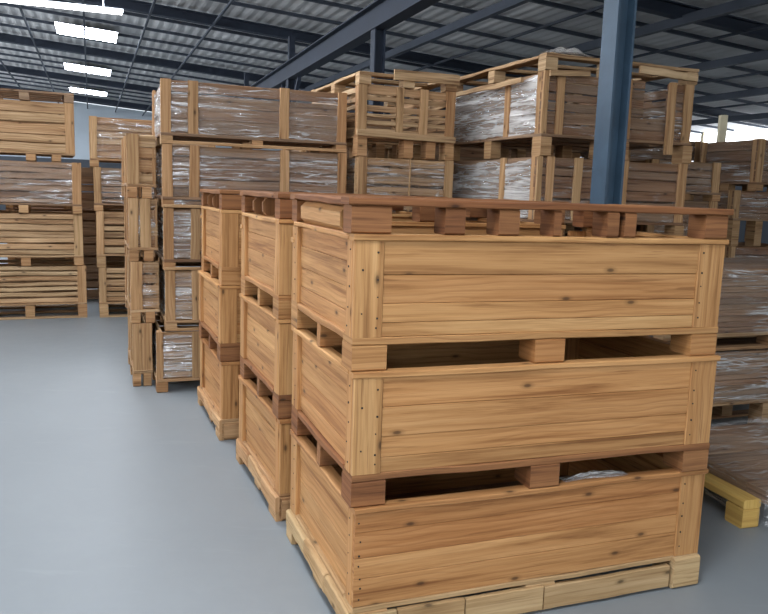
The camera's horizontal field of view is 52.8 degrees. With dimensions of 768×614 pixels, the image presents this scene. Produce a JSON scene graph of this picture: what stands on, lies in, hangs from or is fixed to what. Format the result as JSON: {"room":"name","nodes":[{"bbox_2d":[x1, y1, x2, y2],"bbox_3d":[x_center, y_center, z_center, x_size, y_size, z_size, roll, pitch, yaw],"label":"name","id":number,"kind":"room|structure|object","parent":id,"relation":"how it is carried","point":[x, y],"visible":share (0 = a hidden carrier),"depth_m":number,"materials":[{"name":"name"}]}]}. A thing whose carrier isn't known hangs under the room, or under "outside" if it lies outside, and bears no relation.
{"room":"warehouse","nodes":[
{"label":"warehouse","id":0,"kind":"room"},
{"bbox_2d":[0,98,281,209],"bbox_3d":[-7.700,-6.162,32.941,23.000,5.214,0.150,-1,9,-21],"label":"wall","id":1,"kind":"structure","parent":0,"point":[81,113],"depth_m":31.12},
{"bbox_2d":[0,243,767,613],"bbox_3d":[-0.224,-0.371,13.374,36.782,0.001,48.367,2,8,0],"label":"floor","id":2,"kind":"structure","parent":0,"point":[117,497],"depth_m":3.81,"materials":[{"name":"paint"}]},
{"bbox_2d":[0,259,86,319],"bbox_3d":[-4.466,-0.228,9.321,1.626,0.618,0.962,-2,9,-23],"label":"crate","id":3,"kind":"object","parent":2,"relation":"on","point":[69,280],"visible":0.91,"depth_m":9.15,"materials":[{"name":"brown wood"}]},
{"bbox_2d":[0,210,83,265],"bbox_3d":[-4.483,-0.838,9.237,1.627,0.608,0.962,-2,9,-24],"label":"crate","id":4,"kind":"object","parent":3,"relation":"on","point":[33,226],"visible":0.97,"depth_m":9.01,"materials":[{"name":"brown wood"}]},
{"bbox_2d":[0,160,81,213],"bbox_3d":[-4.454,-1.430,9.139,1.628,0.588,0.964,-2,9,-23],"label":"crate","id":5,"kind":"object","parent":4,"relation":"on","point":[21,192],"visible":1,"depth_m":8.89,"materials":[{"name":"brown wood"}]},
{"bbox_2d":[0,99,74,161],"bbox_3d":[-4.505,-2.056,9.052,1.624,0.668,0.960,-2,9,-23],"label":"crate","id":6,"kind":"object","parent":5,"relation":"on","point":[30,129],"visible":0.98,"depth_m":8.82,"materials":[{"name":"brown wood"}]},
{"bbox_2d":[0,88,73,103],"bbox_3d":[-4.492,-2.445,8.994,1.625,0.115,0.964,-2,9,-23],"label":"pallet","id":7,"kind":"object","parent":6,"relation":"on","point":[18,94],"visible":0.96,"depth_m":8.88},
{"bbox_2d":[8,255,124,298],"bbox_3d":[-4.350,-0.445,10.879,1.604,0.598,0.908,-1,9,-21],"label":"crate","id":8,"kind":"object","parent":2,"relation":"on","point":[92,278],"visible":0.08,"depth_m":10.58,"materials":[{"name":"brown wood"}]},
{"bbox_2d":[7,209,95,255],"bbox_3d":[-4.329,-1.038,10.791,1.604,0.598,0.908,-1,9,-21],"label":"crate","id":9,"kind":"object","parent":8,"relation":"on","point":[88,217],"visible":0.04,"depth_m":10.49,"materials":[{"name":"brown wood"}]},
{"bbox_2d":[5,167,123,210],"bbox_3d":[-4.310,-1.631,10.702,1.604,0.598,0.906,-1,9,-21],"label":"crate","id":10,"kind":"object","parent":9,"relation":"on","point":[86,173],"visible":0.18,"depth_m":10.37,"materials":[{"name":"brown wood"}]},
{"bbox_2d":[98,261,156,317],"bbox_3d":[-2.884,-0.254,9.926,1.454,0.598,0.958,-1,9,-21],"label":"crate","id":11,"kind":"object","parent":2,"relation":"on","point":[108,296],"visible":0.33,"depth_m":9.31,"materials":[{"name":"brown wood"}]},
{"bbox_2d":[96,209,162,267],"bbox_3d":[-2.883,-0.882,9.833,1.453,0.668,0.957,-1,9,-21],"label":"crate","id":12,"kind":"object","parent":11,"relation":"on","point":[110,237],"visible":0.37,"depth_m":9.21,"materials":[{"name":"brown wood"}]},
{"bbox_2d":[93,167,200,210],"bbox_3d":[-2.883,-1.466,9.746,1.455,0.508,0.958,-1,9,-21],"label":"crate","id":13,"kind":"object","parent":12,"relation":"on","point":[100,180],"visible":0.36,"depth_m":9.13,"materials":[{"name":"brown wood"}]},
{"bbox_2d":[89,116,215,167],"bbox_3d":[-2.905,-2.006,9.666,1.453,0.578,0.957,-1,9,-21],"label":"crate","id":14,"kind":"object","parent":13,"relation":"on","point":[105,134],"visible":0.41,"depth_m":9.09,"materials":[{"name":"brown wood"}]},
{"bbox_2d":[127,308,152,386],"bbox_3d":[-2.082,0.314,6.588,0.154,0.508,0.937,-1,9,-21],"label":"crate","id":15,"kind":"object","parent":2,"relation":"on","point":[140,360],"visible":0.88,"depth_m":6.17,"materials":[{"name":"brown wood"}]},
{"bbox_2d":[125,253,159,322],"bbox_3d":[-2.049,-0.183,6.532,0.222,0.488,0.934,-1,9,-21],"label":"crate","id":16,"kind":"object","parent":15,"relation":"on","point":[141,277],"visible":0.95,"depth_m":6.13,"materials":[{"name":"brown wood"}]},
{"bbox_2d":[124,197,157,260],"bbox_3d":[-2.037,-0.668,6.464,0.221,0.488,0.934,-1,9,-21],"label":"crate","id":17,"kind":"object","parent":16,"relation":"on","point":[140,214],"visible":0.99,"depth_m":6.04,"materials":[{"name":"brown wood"}]},
{"bbox_2d":[121,133,155,198],"bbox_3d":[-2.036,-1.153,6.396,0.224,0.488,0.933,-1,9,-21],"label":"crate","id":18,"kind":"object","parent":17,"relation":"on","point":[138,176],"visible":1,"depth_m":6.00,"materials":[{"name":"brown wood"}]},
{"bbox_2d":[152,315,199,392],"bbox_3d":[-1.242,0.348,6.666,1.453,0.474,0.946,-1,9,-21],"label":"crate","id":19,"kind":"object","parent":2,"relation":"on","point":[167,354],"visible":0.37,"depth_m":6.06,"materials":[{"name":"brown wood"}]},
{"bbox_2d":[156,260,200,331],"bbox_3d":[-1.166,-0.127,6.640,1.455,0.474,0.958,-1,9,-21],"label":"crate","id":20,"kind":"object","parent":19,"relation":"on","point":[178,289],"visible":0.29,"depth_m":6.03,"materials":[{"name":"brown wood"}]},
{"bbox_2d":[154,206,201,269],"bbox_3d":[-1.162,-0.599,6.573,1.455,0.474,0.961,-1,9,-21],"label":"crate","id":21,"kind":"object","parent":20,"relation":"on","point":[178,229],"visible":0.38,"depth_m":5.96,"materials":[{"name":"brown wood"}]},
{"bbox_2d":[154,144,346,207],"bbox_3d":[-1.146,-1.069,6.499,1.454,0.474,0.959,-1,9,-20],"label":"crate","id":22,"kind":"object","parent":21,"relation":"on","point":[183,170],"visible":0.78,"depth_m":6.08,"materials":[{"name":"brown wood"}]},
{"bbox_2d":[152,78,346,152],"bbox_3d":[-1.142,-1.540,6.431,1.452,0.474,0.956,-1,9,-21],"label":"crate","id":23,"kind":"object","parent":22,"relation":"on","point":[323,131],"visible":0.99,"depth_m":6.04,"materials":[{"name":"brown wood"}]},
{"bbox_2d":[197,336,239,440],"bbox_3d":[-0.488,0.513,5.605,1.566,0.510,0.973,-1,9,-22],"label":"crate","id":24,"kind":"object","parent":2,"relation":"on","point":[218,390],"visible":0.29,"depth_m":4.95,"materials":[{"name":"brown wood"}]},
{"bbox_2d":[198,270,240,361],"bbox_3d":[-0.475,0.021,5.533,1.554,0.482,0.963,-1,9,-21],"label":"crate","id":25,"kind":"object","parent":24,"relation":"on","point":[219,306],"visible":0.3,"depth_m":4.88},
{"bbox_2d":[200,206,416,285],"bbox_3d":[-0.444,-0.448,5.458,1.554,0.467,0.963,-1,9,-21],"label":"crate","id":26,"kind":"object","parent":25,"relation":"on","point":[220,229],"visible":0.34,"depth_m":4.81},
{"bbox_2d":[200,189,446,210],"bbox_3d":[-0.432,-0.739,5.410,1.561,0.121,0.955,-1,9,-21],"label":"pallet","id":27,"kind":"object","parent":26,"relation":"on","point":[223,199],"visible":0.37,"depth_m":4.98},
{"bbox_2d":[236,375,290,521],"bbox_3d":[0.024,0.702,4.443,1.570,0.510,0.975,-2,9,-22],"label":"crate","id":28,"kind":"object","parent":2,"relation":"on","point":[263,444],"visible":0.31,"depth_m":4.03,"materials":[{"name":"brown wood"}]},
{"bbox_2d":[239,293,292,418],"bbox_3d":[0.045,0.211,4.371,1.554,0.482,0.964,-1,9,-21],"label":"crate","id":29,"kind":"object","parent":28,"relation":"on","point":[266,341],"visible":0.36,"depth_m":3.94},
{"bbox_2d":[240,212,565,318],"bbox_3d":[0.062,-0.258,4.294,1.553,0.467,0.963,-1,9,-21],"label":"crate","id":30,"kind":"object","parent":29,"relation":"on","point":[266,244],"visible":0.36,"depth_m":3.89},
{"bbox_2d":[240,191,567,224],"bbox_3d":[0.075,-0.549,4.245,1.561,0.121,0.956,-1,9,-21],"label":"pallet","id":31,"kind":"object","parent":30,"relation":"on","point":[258,202],"visible":0.48,"depth_m":3.90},
{"bbox_2d":[286,429,707,613],"bbox_3d":[0.444,0.869,3.417,1.567,0.510,0.973,-1,9,-20],"label":"crate","id":32,"kind":"object","parent":2,"relation":"on","point":[434,536],"visible":0.88,"depth_m":3.01,"materials":[{"name":"brown wood"}]},
{"bbox_2d":[291,325,720,507],"bbox_3d":[0.461,0.378,3.342,1.553,0.482,0.962,-1,9,-19],"label":"crate","id":33,"kind":"object","parent":32,"relation":"on","point":[452,407],"visible":0.87,"depth_m":2.92,"materials":[{"name":"wood"}]},
{"bbox_2d":[291,221,728,371],"bbox_3d":[0.467,-0.094,3.279,1.554,0.467,0.962,-1,9,-19],"label":"crate","id":34,"kind":"object","parent":33,"relation":"on","point":[363,294],"visible":0.98,"depth_m":2.83,"materials":[{"name":"wood"}]},
{"bbox_2d":[290,193,733,238],"bbox_3d":[0.472,-0.383,3.223,1.560,0.120,0.955,-1,9,-19],"label":"pallet","id":35,"kind":"object","parent":34,"relation":"on","point":[359,214],"visible":1,"depth_m":2.80,"materials":[{"name":"brown wood"}]},
{"bbox_2d":[559,470,623,479],"bbox_3d":[0.834,0.661,3.075,0.307,0.023,0.058,-1,9,-21],"label":"scrap","id":36,"kind":"object","parent":32,"relation":"on","point":[613,471],"visible":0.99,"depth_m":3.07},
{"bbox_2d":[716,115,727,141],"bbox_3d":[5.072,-1.448,11.891,0.100,2.920,0.100,2,8,0],"label":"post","id":37,"kind":"structure","parent":2,"relation":"on","point":[723,119],"depth_m":11.66,"materials":[{"name":"beige paint"}]},
{"bbox_2d":[704,418,767,528],"bbox_3d":[2.209,0.913,4.457,1.178,0.238,1.064,-1,9,-17],"label":"pallet","id":38,"kind":"object","parent":2,"relation":"on","point":[737,465],"visible":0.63,"depth_m":4.17,"materials":[{"name":"brown wood"}]},
{"bbox_2d":[647,335,767,423],"bbox_3d":[2.570,0.529,5.845,1.344,0.614,0.894,-1,9,-21],"label":"pack","id":39,"kind":"object","parent":38,"relation":"on","point":[741,377],"visible":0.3,"depth_m":5.37,"materials":[{"name":"brown wood"}]},
{"bbox_2d":[653,258,767,350],"bbox_3d":[2.590,-0.057,5.759,1.344,0.569,0.894,-1,9,-21],"label":"crate","id":40,"kind":"object","parent":39,"relation":"on","point":[743,307],"visible":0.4,"depth_m":5.27,"materials":[{"name":"brown wood"}]},
{"bbox_3d":[1.371,0.886,5.205,0.335,0.015,0.335,2,8,0],"label":"base plate","id":41,"kind":"object","parent":2,"relation":"on","visible":0},
{"bbox_2d":[590,0,636,203],"bbox_3d":[1.429,-0.834,4.950,0.135,3.464,0.150,-1,9,-21],"label":"column","id":42,"kind":"structure","parent":41,"relation":"on","point":[619,16],"depth_m":4.86,"materials":[{"name":"metal"}]},
{"bbox_2d":[222,0,440,109],"bbox_3d":[-2.899,-4.682,17.073,0.180,0.300,33.008,-1,9,-19],"label":"beam","id":43,"kind":"structure","parent":42,"relation":"on","point":[355,31],"depth_m":10.28,"materials":[{"name":"metal"}]},
{"bbox_2d":[288,36,294,59],"bbox_3d":[-1.601,-4.459,13.383,0.100,0.418,0.120,-1,9,-21],"label":"strut","id":44,"kind":"object","parent":43,"relation":"on","point":[291,39],"visible":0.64,"depth_m":13.33,"materials":[{"name":"blue paint"}]},
{"bbox_3d":[-0.182,0.184,9.586,0.335,0.015,0.335,2,8,0],"label":"base plate","id":45,"kind":"object","parent":2,"relation":"on","visible":0},
{"bbox_2d":[368,28,385,184],"bbox_3d":[-0.124,-1.536,9.331,0.135,3.464,0.150,-1,9,-21],"label":"column","id":46,"kind":"structure","parent":45,"relation":"on","point":[378,37],"depth_m":9.10,"materials":[{"name":"metal"}]},
{"bbox_3d":[-1.735,-0.518,13.967,0.335,0.015,0.335,2,8,0],"label":"base plate","id":47,"kind":"object","parent":2,"relation":"on","visible":0},
{"bbox_2d":[286,79,295,113],"bbox_3d":[-1.677,-2.238,13.713,0.135,3.464,0.150,-1,9,-21],"label":"column","id":48,"kind":"structure","parent":47,"relation":"on","point":[290,84],"depth_m":13.46,"materials":[{"name":"metal"}]},
{"bbox_3d":[-0.123,0.220,7.240,0.854,0.633,1.461,-1,9,-21],"label":"crate","id":49,"kind":"object","parent":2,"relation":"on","visible":0},
{"bbox_3d":[-0.101,-0.407,7.146,0.855,0.633,1.458,-1,9,-21],"label":"crate","id":50,"kind":"object","parent":49,"relation":"on","visible":0},
{"bbox_2d":[319,156,453,212],"bbox_3d":[-0.071,-1.022,7.056,0.854,0.608,1.459,-1,9,-21],"label":"crate","id":51,"kind":"object","parent":50,"relation":"on","point":[363,171],"visible":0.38,"depth_m":6.42,"materials":[{"name":"brown wood"}]},
{"bbox_2d":[312,84,455,160],"bbox_3d":[-0.061,-1.601,6.971,0.856,0.558,1.460,-1,9,-21],"label":"crate","id":52,"kind":"object","parent":51,"relation":"on","point":[429,105],"visible":0.64,"depth_m":6.36,"materials":[{"name":"brown wood"}]},
{"bbox_2d":[311,69,459,142],"bbox_3d":[-0.056,-1.734,6.925,0.873,0.551,1.509,-1,9,-21],"label":"pallet","id":53,"kind":"object","parent":52,"relation":"on","point":[407,79],"visible":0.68,"depth_m":6.30,"materials":[{"name":"brown wood"}]},
{"bbox_3d":[1.431,0.336,6.816,1.371,0.633,1.629,-1,9,-21],"label":"crate","id":54,"kind":"object","parent":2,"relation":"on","visible":0},
{"bbox_3d":[1.452,-0.292,6.723,1.371,0.633,1.627,-1,9,-21],"label":"crate","id":55,"kind":"object","parent":54,"relation":"on","visible":0},
{"bbox_2d":[452,156,687,235],"bbox_3d":[1.464,-0.917,6.630,1.371,0.628,1.627,-1,9,-21],"label":"crate","id":56,"kind":"object","parent":55,"relation":"on","point":[657,184],"visible":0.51,"depth_m":6.01,"materials":[{"name":"brown wood"}]},
{"bbox_2d":[453,70,694,167],"bbox_3d":[1.499,-1.523,6.526,1.373,0.598,1.654,-1,9,-21],"label":"crate","id":57,"kind":"object","parent":56,"relation":"on","point":[499,131],"visible":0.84,"depth_m":5.95,"materials":[{"name":"brown wood"}]},
{"bbox_2d":[456,52,698,103],"bbox_3d":[1.487,-1.856,6.459,1.414,0.213,1.674,-1,9,-21],"label":"pallet","id":58,"kind":"object","parent":57,"relation":"on","point":[496,77],"visible":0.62,"depth_m":5.92,"materials":[{"name":"brown wood"}]},
{"bbox_2d":[541,47,591,56],"bbox_3d":[1.360,-1.895,5.727,0.427,0.056,0.130,-1,9,-21],"label":"scrap","id":59,"kind":"object","parent":58,"relation":"on","point":[564,50],"visible":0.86,"depth_m":5.71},
{"bbox_3d":[0.497,-0.010,9.056,3.303,0.598,0.904,-1,9,-21],"label":"crate","id":60,"kind":"object","parent":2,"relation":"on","visible":0},
{"bbox_3d":[0.518,-0.603,8.967,3.302,0.598,0.907,-1,9,-21],"label":"crate","id":61,"kind":"object","parent":60,"relation":"on","visible":0},
{"bbox_2d":[346,175,566,220],"bbox_3d":[0.538,-1.196,8.879,3.304,0.598,0.907,-1,9,-21],"label":"crate","id":62,"kind":"object","parent":61,"relation":"on","point":[368,185],"visible":0.02,"depth_m":8.42,"materials":[{"name":"brown wood"}]},
{"bbox_2d":[282,113,569,176],"bbox_3d":[0.558,-1.789,8.792,3.303,0.598,0.905,-1,9,-21],"label":"crate","id":63,"kind":"object","parent":62,"relation":"on","point":[466,153],"visible":0.06,"depth_m":8.48,"materials":[{"name":"brown wood"}]},
{"bbox_3d":[2.536,0.309,7.544,0.801,0.548,0.805,-1,9,-21],"label":"crate","id":64,"kind":"object","parent":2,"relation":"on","visible":0},
{"bbox_3d":[2.554,-0.210,7.467,0.803,0.498,0.805,-1,9,-21],"label":"crate","id":65,"kind":"object","parent":64,"relation":"on","visible":0},
{"bbox_2d":[636,201,717,237],"bbox_3d":[2.572,-0.739,7.389,0.802,0.568,0.805,-1,9,-21],"label":"crate","id":66,"kind":"object","parent":65,"relation":"on","point":[711,204],"visible":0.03,"depth_m":7.04,"materials":[{"name":"brown wood"}]},
{"bbox_2d":[630,159,721,200],"bbox_3d":[2.587,-1.194,7.321,0.804,0.348,0.804,-1,9,-21],"label":"crate","id":67,"kind":"object","parent":66,"relation":"on","point":[710,193],"visible":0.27,"depth_m":7.04,"materials":[{"name":"brown wood"}]},
{"bbox_3d":[2.936,-0.019,9.817,1.503,0.558,0.907,-1,9,-21],"label":"crate","id":68,"kind":"object","parent":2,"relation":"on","visible":0},
{"bbox_3d":[2.955,-0.573,9.734,1.503,0.558,0.907,-1,9,-21],"label":"crate","id":69,"kind":"object","parent":68,"relation":"on","visible":0},
{"bbox_2d":[574,227,581,230],"bbox_3d":[2.975,-1.161,9.647,1.503,0.628,0.907,-1,9,-21],"label":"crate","id":70,"kind":"object","parent":69,"relation":"on","point":[575,228],"visible":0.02,"depth_m":9.36,"materials":[{"name":"brown wood"}]},
{"bbox_2d":[560,141,701,178],"bbox_3d":[2.995,-1.764,9.557,1.503,0.588,0.906,-1,9,-21],"label":"crate","id":71,"kind":"object","parent":70,"relation":"on","point":[649,153],"visible":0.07,"depth_m":9.20,"materials":[{"name":"brown wood"}]},
{"bbox_3d":[4.108,0.108,9.091,1.204,0.598,0.905,-1,9,-21],"label":"crate","id":72,"kind":"object","parent":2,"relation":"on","visible":0},
{"bbox_2d":[724,242,767,258],"bbox_3d":[4.128,-0.461,9.007,1.204,0.548,0.906,-1,9,-21],"label":"crate","id":73,"kind":"object","parent":72,"relation":"on","point":[740,251],"visible":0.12,"depth_m":8.49,"materials":[{"name":"brown wood"}]},
{"bbox_2d":[682,190,767,246],"bbox_3d":[4.147,-1.029,8.923,1.203,0.598,0.906,-1,9,-21],"label":"crate","id":74,"kind":"object","parent":73,"relation":"on","point":[754,211],"visible":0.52,"depth_m":8.41,"materials":[{"name":"brown wood"}]},
{"bbox_2d":[695,138,767,191],"bbox_3d":[4.390,-1.595,8.870,1.205,0.548,0.904,-1,9,-21],"label":"crate","id":75,"kind":"object","parent":74,"relation":"on","point":[744,163],"visible":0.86,"depth_m":8.54,"materials":[{"name":"brown wood"}]},
{"bbox_2d":[0,0,767,130],"bbox_3d":[-0.076,-4.740,12.727,23.000,1.662,43.001,-1,9,-21],"label":"ceiling","id":76,"kind":"structure","parent":0,"point":[531,12],"depth_m":14.45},
{"bbox_2d":[0,0,122,14],"bbox_3d":[-4.705,-4.623,11.207,1.760,0.560,0.070,-1,9,-21],"label":"lamp","id":77,"kind":"object","parent":76,"relation":"hanging from","point":[44,3],"visible":1,"depth_m":11.26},
{"bbox_2d":[55,22,117,42],"bbox_3d":[-6.087,-5.616,15.850,1.160,0.094,1.250,-1,9,-21],"label":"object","id":78,"kind":"structure","parent":76,"relation":"attached to","point":[62,28],"depth_m":15.79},
{"bbox_2d":[64,63,110,75],"bbox_3d":[-8.050,-6.450,21.027,1.160,0.094,1.250,-1,9,-21],"label":"window","id":79,"kind":"structure","parent":76,"relation":"attached to","point":[68,66],"depth_m":20.97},
{"bbox_2d":[69,87,106,95],"bbox_3d":[-10.013,-7.284,26.205,1.160,0.094,1.250,-1,9,-21],"label":"window","id":80,"kind":"structure","parent":76,"relation":"attached to","point":[72,89],"depth_m":26.15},
{"bbox_2d":[0,80,179,105],"bbox_3d":[-6.171,-7.271,28.805,23.000,1.706,0.060,-1,9,-21],"label":"purlin","id":81,"kind":"structure","parent":76,"relation":"attached to","point":[0,80],"depth_m":26.84,"materials":[{"name":"paint"}]},
{"bbox_2d":[0,76,215,107],"bbox_3d":[-5.778,-7.104,27.770,23.000,1.706,0.060,-1,9,-21],"label":"purlin","id":82,"kind":"structure","parent":76,"relation":"attached to","point":[0,76],"depth_m":25.90,"materials":[{"name":"paint"}]},
{"bbox_2d":[74,100,151,111],"bbox_3d":[-7.348,-7.772,31.912,23.000,1.706,0.060,-1,9,-21],"label":"purlin","id":83,"kind":"structure","parent":76,"relation":"attached to","point":[74,100],"depth_m":30.58,"materials":[{"name":"paint"}]},
{"bbox_2d":[0,58,275,100],"bbox_3d":[-4.207,-6.437,23.627,23.000,1.706,0.060,-1,9,-21],"label":"purlin","id":84,"kind":"structure","parent":76,"relation":"attached to","point":[8,60],"depth_m":21.87,"materials":[{"name":"paint"}]},
{"bbox_2d":[0,72,277,112],"bbox_3d":[-5.385,-6.938,26.734,23.000,1.706,0.060,-1,9,-21],"label":"purlin","id":85,"kind":"structure","parent":76,"relation":"attached to","point":[0,72],"depth_m":24.98,"materials":[{"name":"paint"}]},
{"bbox_2d":[4,42,285,86],"bbox_3d":[-3.030,-5.937,20.521,23.000,1.706,0.060,-1,9,-21],"label":"purlin","id":86,"kind":"structure","parent":76,"relation":"attached to","point":[4,42],"depth_m":19.17,"materials":[{"name":"paint"}]},
{"bbox_2d":[0,46,368,103],"bbox_3d":[-3.422,-6.104,21.556,23.000,1.706,0.060,-1,9,-21],"label":"purlin","id":87,"kind":"structure","parent":76,"relation":"attached to","point":[1,47],"depth_m":20.18,"materials":[{"name":"paint"}]},
{"bbox_2d":[0,53,412,115],"bbox_3d":[-3.815,-6.270,22.592,23.000,1.706,0.060,-1,9,-21],"label":"purlin","id":88,"kind":"structure","parent":76,"relation":"attached to","point":[5,54],"depth_m":20.75,"materials":[{"name":"paint"}]},
{"bbox_2d":[0,23,511,107],"bbox_3d":[-2.244,-5.603,18.450,23.000,1.706,0.060,-1,9,-21],"label":"purlin","id":89,"kind":"structure","parent":76,"relation":"attached to","point":[1,24],"depth_m":17.32,"materials":[{"name":"paint"}]},
{"bbox_2d":[0,13,702,133],"bbox_3d":[-1.851,-5.436,17.414,23.000,1.706,0.060,-1,9,-21],"label":"purlin","id":90,"kind":"structure","parent":76,"relation":"attached to","point":[1,14],"depth_m":16.49,"materials":[{"name":"paint"}]},
{"bbox_2d":[0,2,734,131],"bbox_3d":[-1.459,-5.269,16.378,23.000,1.706,0.060,-1,9,-21],"label":"purlin","id":91,"kind":"structure","parent":76,"relation":"attached to","point":[1,3],"depth_m":15.30,"materials":[{"name":"paint"}]},
{"bbox_2d":[46,0,767,128],"bbox_3d":[-1.066,-5.103,15.343,23.000,1.706,0.060,-1,9,-21],"label":"purlin","id":92,"kind":"structure","parent":76,"relation":"attached to","point":[64,1],"depth_m":14.91,"materials":[{"name":"paint"}]},
{"bbox_2d":[209,0,767,106],"bbox_3d":[-0.281,-4.769,13.272,23.000,1.706,0.060,-1,9,-21],"label":"purlin","id":93,"kind":"structure","parent":76,"relation":"attached to","point":[235,3],"depth_m":13.52,"materials":[{"name":"paint"}]},
{"bbox_2d":[303,0,755,88],"bbox_3d":[0.112,-4.602,12.236,23.000,1.706,0.060,-1,9,-21],"label":"purlin","id":94,"kind":"structure","parent":76,"relation":"attached to","point":[324,2],"depth_m":12.83,"materials":[{"name":"paint"}]},
{"bbox_2d":[432,2,767,75],"bbox_3d":[0.504,-4.435,11.200,23.000,1.706,0.060,-1,9,-21],"label":"purlin","id":95,"kind":"structure","parent":76,"relation":"attached to","point":[438,4],"depth_m":12.13,"materials":[{"name":"paint"}]},
{"bbox_2d":[530,0,762,51],"bbox_3d":[0.897,-4.269,10.165,23.000,1.706,0.060,-1,9,-21],"label":"purlin","id":96,"kind":"structure","parent":76,"relation":"attached to","point":[542,2],"depth_m":11.45,"materials":[{"name":"paint"}]},
{"bbox_2d":[387,4,603,79],"bbox_3d":[-0.378,-5.252,18.478,0.035,0.035,32.000,-1,9,-21],"label":"rod","id":97,"kind":"object","parent":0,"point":[600,6],"depth_m":11.91,"materials":[{"name":"paint"}]},
{"bbox_2d":[542,175,767,243],"bbox_3d":[10.655,-1.950,17.245,0.150,2.720,43.000,-1,9,-21],"label":"wall","id":98,"kind":"structure","parent":0,"point":[764,238],"depth_m":20.11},
{"bbox_2d":[690,134,700,161],"bbox_3d":[8.456,-4.644,22.845,0.040,0.798,2.500,-1,9,-21],"label":"window","id":99,"kind":"structure","parent":98,"relation":"in","point":[693,137],"depth_m":21.87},
{"bbox_2d":[704,128,767,142],"bbox_3d":[9.367,-4.257,20.441,0.040,0.798,2.500,-1,9,-21],"label":"window","id":100,"kind":"structure","parent":98,"relation":"in","point":[739,135],"depth_m":20.32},
{"bbox_3d":[-10.892,-4.998,8.584,15.424,0.594,40.246,2,8,0],"label":"wall","id":101,"kind":"structure","parent":0,"visible":0},
{"bbox_2d":[0,84,151,109],"bbox_3d":[-6.566,-7.349,29.854,23.000,1.826,0.150,-1,9,-21],"label":"rafter","id":102,"kind":"object","parent":101,"relation":"attached to","point":[76,97],"depth_m":28.37,"materials":[{"name":"blue paint"}]},
{"bbox_2d":[0,64,211,95],"bbox_3d":[-4.603,-6.515,24.676,23.000,1.826,0.150,-1,9,-21],"label":"rafter","id":103,"kind":"object","parent":101,"relation":"attached to","point":[13,69],"depth_m":22.94,"materials":[{"name":"blue paint"}]},
{"bbox_2d":[0,33,489,112],"bbox_3d":[-2.640,-5.681,19.498,23.000,1.826,0.150,-1,9,-21],"label":"rafter","id":104,"kind":"object","parent":101,"relation":"attached to","point":[8,38],"depth_m":18.18,"materials":[{"name":"blue paint"}]},
{"bbox_2d":[17,4,58,102],"bbox_3d":[-7.239,-5.626,15.817,0.035,0.035,32.000,-1,9,-21],"label":"rod","id":105,"kind":"object","parent":104,"relation":"attached to","point":[19,5],"visible":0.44,"depth_m":16.77,"materials":[{"name":"paint"}]},
{"bbox_2d":[348,0,767,112],"bbox_3d":[0.601,-5.157,18.865,0.090,0.120,32.000,-1,9,-21],"label":"tie beam","id":106,"kind":"structure","parent":104,"relation":"attached to","point":[733,6],"depth_m":10.04,"materials":[{"name":"metal"}]},
{"bbox_2d":[442,50,767,117],"bbox_3d":[2.562,-5.050,19.625,0.090,0.120,32.000,-1,9,-21],"label":"tie beam","id":107,"kind":"structure","parent":104,"relation":"attached to","point":[760,55],"depth_m":12.07,"materials":[{"name":"metal"}]},
{"bbox_2d":[630,112,767,129],"bbox_3d":[6.482,-4.836,21.146,0.090,0.120,32.000,-1,9,-21],"label":"tie beam","id":108,"kind":"structure","parent":104,"relation":"attached to","point":[757,116],"depth_m":17.37,"materials":[{"name":"metal"}]},
{"bbox_2d":[682,87,767,104],"bbox_3d":[4.522,-4.943,20.386,0.090,0.120,32.000,-1,9,-21],"label":"tie beam","id":109,"kind":"structure","parent":104,"relation":"attached to","point":[758,91],"depth_m":14.75,"materials":[{"name":"metal"}]},
{"bbox_2d":[68,0,767,125],"bbox_3d":[-0.677,-4.847,14.320,23.000,1.826,0.150,-1,9,-21],"label":"rafter","id":110,"kind":"object","parent":101,"relation":"attached to","point":[136,6],"depth_m":13.79,"materials":[{"name":"blue paint"}]},
{"bbox_2d":[253,0,532,111],"bbox_3d":[-1.359,-5.263,18.104,0.090,0.120,32.000,-1,9,-21],"label":"tie beam","id":111,"kind":"structure","parent":110,"relation":"attached to","point":[502,6],"depth_m":12.24,"materials":[{"name":"metal"}]},
{"bbox_2d":[386,25,767,113],"bbox_3d":[1.583,-5.145,19.239,0.035,0.035,32.000,-1,9,-21],"label":"rod","id":112,"kind":"object","parent":110,"relation":"attached to","point":[763,26],"depth_m":11.31,"materials":[{"name":"paint"}]},
{"bbox_2d":[645,70,767,92],"bbox_3d":[3.543,-5.038,19.999,0.035,0.035,32.000,-1,9,-21],"label":"rod","id":113,"kind":"object","parent":110,"relation":"attached to","point":[761,72],"depth_m":13.56,"materials":[{"name":"paint"}]},
{"bbox_2d":[593,0,767,40],"bbox_3d":[1.287,-4.013,9.143,23.000,1.826,0.150,-1,9,-21],"label":"rafter","id":114,"kind":"object","parent":101,"relation":"attached to","point":[664,8],"depth_m":10.29,"materials":[{"name":"blue paint"}]},
{"bbox_2d":[82,0,87,108],"bbox_3d":[-6.259,-5.573,16.197,0.035,0.035,32.000,-1,9,-21],"label":"rod","id":115,"kind":"object","parent":114,"relation":"on","point":[83,3],"visible":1,"depth_m":16.85,"materials":[{"name":"paint"}]},
{"bbox_2d":[115,0,155,111],"bbox_3d":[-5.279,-5.519,16.577,0.035,0.035,32.000,-1,9,-21],"label":"rod","id":116,"kind":"object","parent":114,"relation":"on","point":[154,1],"visible":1,"depth_m":15.90,"materials":[{"name":"paint"}]},
{"bbox_2d":[142,0,233,115],"bbox_3d":[-4.298,-5.466,16.957,0.035,0.035,32.000,-1,9,-21],"label":"rod","id":117,"kind":"object","parent":114,"relation":"on","point":[230,2],"visible":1,"depth_m":14.52,"materials":[{"name":"paint"}]},
{"bbox_2d":[692,101,767,111],"bbox_3d":[5.503,-4.931,20.760,0.035,0.035,32.000,-1,9,-21],"label":"rod","id":118,"kind":"object","parent":114,"relation":"attached to","point":[754,103],"depth_m":16.14,"materials":[{"name":"paint"}]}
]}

